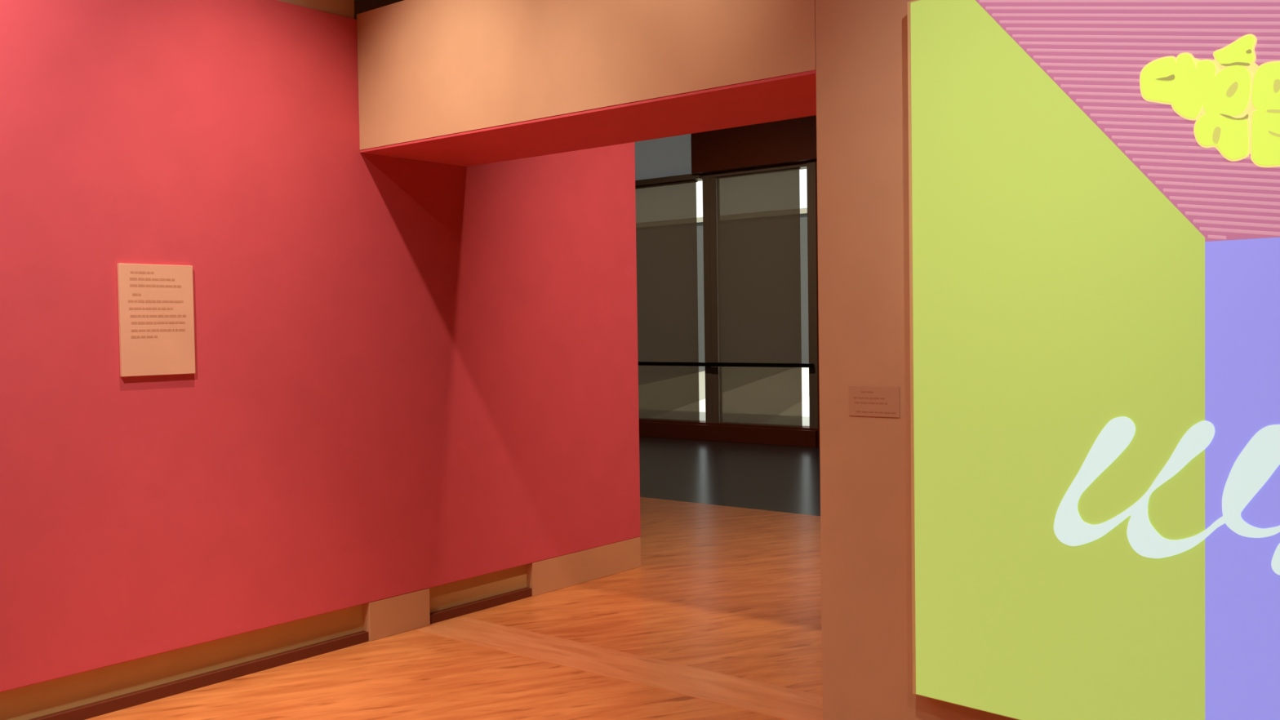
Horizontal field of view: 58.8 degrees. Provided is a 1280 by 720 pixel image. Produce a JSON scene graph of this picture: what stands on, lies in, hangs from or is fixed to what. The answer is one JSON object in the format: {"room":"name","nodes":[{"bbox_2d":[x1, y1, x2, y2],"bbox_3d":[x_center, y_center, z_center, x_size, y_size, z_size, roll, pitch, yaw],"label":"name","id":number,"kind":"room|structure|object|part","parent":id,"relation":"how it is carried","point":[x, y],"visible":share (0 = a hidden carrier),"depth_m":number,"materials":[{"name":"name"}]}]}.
{"room":"museum","nodes":[
{"label":"museum","id":0,"kind":"room"},
{"bbox_2d":[0,0,640,692],"bbox_3d":[-2.806,-0.817,3.827,0.300,4.111,8.455,1,2,39],"label":"wall","id":1,"kind":"structure","parent":0,"point":[411,375],"depth_m":5.04,"materials":[{"name":"red paint"}]},
{"bbox_2d":[116,263,195,377],"bbox_3d":[-1.963,-0.163,4.621,0.016,0.449,0.312,1,2,39],"label":"text panel","id":2,"kind":"object","parent":1,"relation":"attached to","point":[156,317],"visible":1,"depth_m":4.61,"materials":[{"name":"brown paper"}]},
{"bbox_2d":[0,536,640,719],"bbox_3d":[-2.766,1.332,3.885,0.279,0.188,8.453,1,2,39],"label":"baseboard","id":3,"kind":"structure","parent":1,"relation":"attached to","point":[96,692],"depth_m":5.17,"materials":[{"name":"paint"}]},
{"bbox_2d":[354,0,403,19],"bbox_3d":[-1.772,-3.094,7.302,20.400,0.200,15.700,1,2,39],"label":"ceiling","id":4,"kind":"structure","parent":0,"point":[360,6],"depth_m":9.78,"materials":[{"name":"paint"}]},
{"bbox_2d":[84,435,822,719],"bbox_3d":[-1.766,1.407,7.360,20.400,0.200,15.500,1,2,39],"label":"floor","id":5,"kind":"structure","parent":0,"point":[728,590],"depth_m":5.57,"materials":[{"name":"orange wood"}]},
{"bbox_2d":[416,617,822,719],"bbox_3d":[-0.068,1.375,5.018,2.441,0.052,0.320,1,2,39],"label":"threshold","id":6,"kind":"object","parent":5,"relation":"on","point":[780,702],"visible":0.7,"depth_m":4.96,"materials":[{"name":"brown wood"}]},
{"bbox_2d":[639,421,817,447],"bbox_3d":[0.830,0.944,14.796,3.370,0.200,0.060,1,2,39],"label":"baseboard","id":7,"kind":"structure","parent":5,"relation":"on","point":[782,437],"depth_m":14.49,"materials":[{"name":"brown paint"}]},
{"bbox_2d":[356,0,1016,719],"bbox_3d":[2.174,-0.121,3.029,8.445,2.995,0.686,1,2,39],"label":"wall","id":8,"kind":"structure","parent":0,"point":[458,82],"depth_m":3.88,"materials":[{"name":"orange paint"}]},
{"bbox_2d":[848,385,899,417],"bbox_3d":[0.769,0.136,3.736,0.184,0.100,0.004,1,2,39],"label":"wall label","id":9,"kind":"object","parent":8,"relation":"attached to","point":[864,401],"visible":1,"depth_m":3.73,"materials":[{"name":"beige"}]},
{"bbox_2d":[906,0,1279,719],"bbox_3d":[1.991,-0.017,2.637,2.958,2.187,0.286,1,2,45],"label":"painting","id":10,"kind":"object","parent":8,"relation":"attached to","point":[1094,185],"visible":1,"depth_m":3.17,"materials":[{"name":"paint"}]},
{"bbox_2d":[639,418,817,431],"bbox_3d":[0.927,0.926,14.916,3.370,0.225,0.250,1,2,39],"label":"wall","id":11,"kind":"structure","parent":0,"point":[701,422],"depth_m":14.56,"materials":[{"name":"brown paint"}]},
{"bbox_2d":[690,115,817,173],"bbox_3d":[1.492,-2.831,14.233,1.865,0.840,0.350,1,2,39],"label":"wall","id":12,"kind":"structure","parent":0,"point":[793,140],"depth_m":14.07,"materials":[{"name":"brown paint"}]},
{"bbox_2d":[635,173,712,422],"bbox_3d":[0.270,-0.807,15.344,1.785,3.235,0.240,1,2,39],"label":"window","id":13,"kind":"structure","parent":12,"relation":"in","point":[704,178],"depth_m":14.76,"materials":[{"name":"metal"}]},
{"bbox_2d":[815,160,819,447],"bbox_3d":[6.470,-1.059,10.329,10.990,4.300,0.250,1,2,39],"label":"wall","id":14,"kind":"structure","parent":0,"point":[815,160],"depth_m":13.70,"materials":[{"name":"brown paint"}]},
{"bbox_2d":[638,160,817,428],"bbox_3d":[0.869,-0.801,14.825,3.370,3.235,0.290,1,2,39],"label":"window","id":15,"kind":"structure","parent":14,"relation":"in","point":[810,166],"depth_m":14.04,"materials":[{"name":"metal"}]},
{"bbox_2d":[634,133,693,181],"bbox_3d":[0.168,-2.759,15.295,1.522,0.673,0.050,1,2,39],"label":"roller shade","id":16,"kind":"object","parent":15,"relation":"attached to","point":[666,157],"visible":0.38,"depth_m":15.17,"materials":[{"name":"grey fabric"}]},
{"bbox_2d":[635,179,699,422],"bbox_3d":[0.186,-0.782,15.364,1.490,3.195,0.050,1,2,39],"label":"roller shade","id":17,"kind":"object","parent":15,"relation":"attached to","point":[666,226],"visible":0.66,"depth_m":15.20,"materials":[{"name":"brown fabric"}]},
{"bbox_3d":[0.811,0.054,14.786,3.340,0.050,0.100,1,2,39],"label":"guard rail","id":18,"kind":"part","parent":15,"relation":"part of","materials":[{"name":"black metal"}]},
{"bbox_2d":[715,167,802,427],"bbox_3d":[1.496,-0.780,14.300,1.235,3.215,0.050,1,2,39],"label":"roller shade","id":19,"kind":"object","parent":15,"relation":"attached to","point":[758,213],"visible":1,"depth_m":14.28,"materials":[{"name":"brown fabric"}]},
{"label":"outside","id":20,"kind":"structure","parent":0,"visible":0},
{"bbox_2d":[698,367,808,420],"bbox_3d":[3.670,0.627,28.240,1.997,0.060,26.920,0,2,14],"label":"pavement","id":21,"kind":"structure","parent":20,"point":[805,371],"depth_m":25.35,"materials":[{"name":"grey concrete"}]},
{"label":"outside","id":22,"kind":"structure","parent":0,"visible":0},
{"bbox_2d":[801,395,809,426],"bbox_3d":[7.842,0.666,24.853,7.762,0.060,29.583,0,2,14],"label":"pavement","id":23,"kind":"structure","parent":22,"point":[805,402],"depth_m":19.27,"materials":[{"name":"concrete"}]},
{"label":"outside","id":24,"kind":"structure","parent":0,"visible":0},
{"bbox_2d":[698,366,705,372],"bbox_3d":[17.462,0.026,45.306,110.000,0.200,67.700,1,2,39],"label":"ground","id":25,"kind":"structure","parent":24,"point":[700,368],"depth_m":39.70,"materials":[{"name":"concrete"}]},
{"bbox_2d":[696,207,808,363],"bbox_3d":[14.171,-2.828,41.220,90.200,5.850,8.200,1,2,39],"label":"building","id":26,"kind":"structure","parent":25,"relation":"on","point":[803,211],"depth_m":42.67,"materials":[{"name":"concrete"}]},
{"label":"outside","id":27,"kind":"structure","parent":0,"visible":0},
{"bbox_2d":[698,370,705,400],"bbox_3d":[1.671,0.609,29.863,2.678,0.060,27.234,0,2,14],"label":"pavement","id":28,"kind":"structure","parent":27,"point":[701,375],"depth_m":28.06,"materials":[{"name":"concrete"}]}
]}

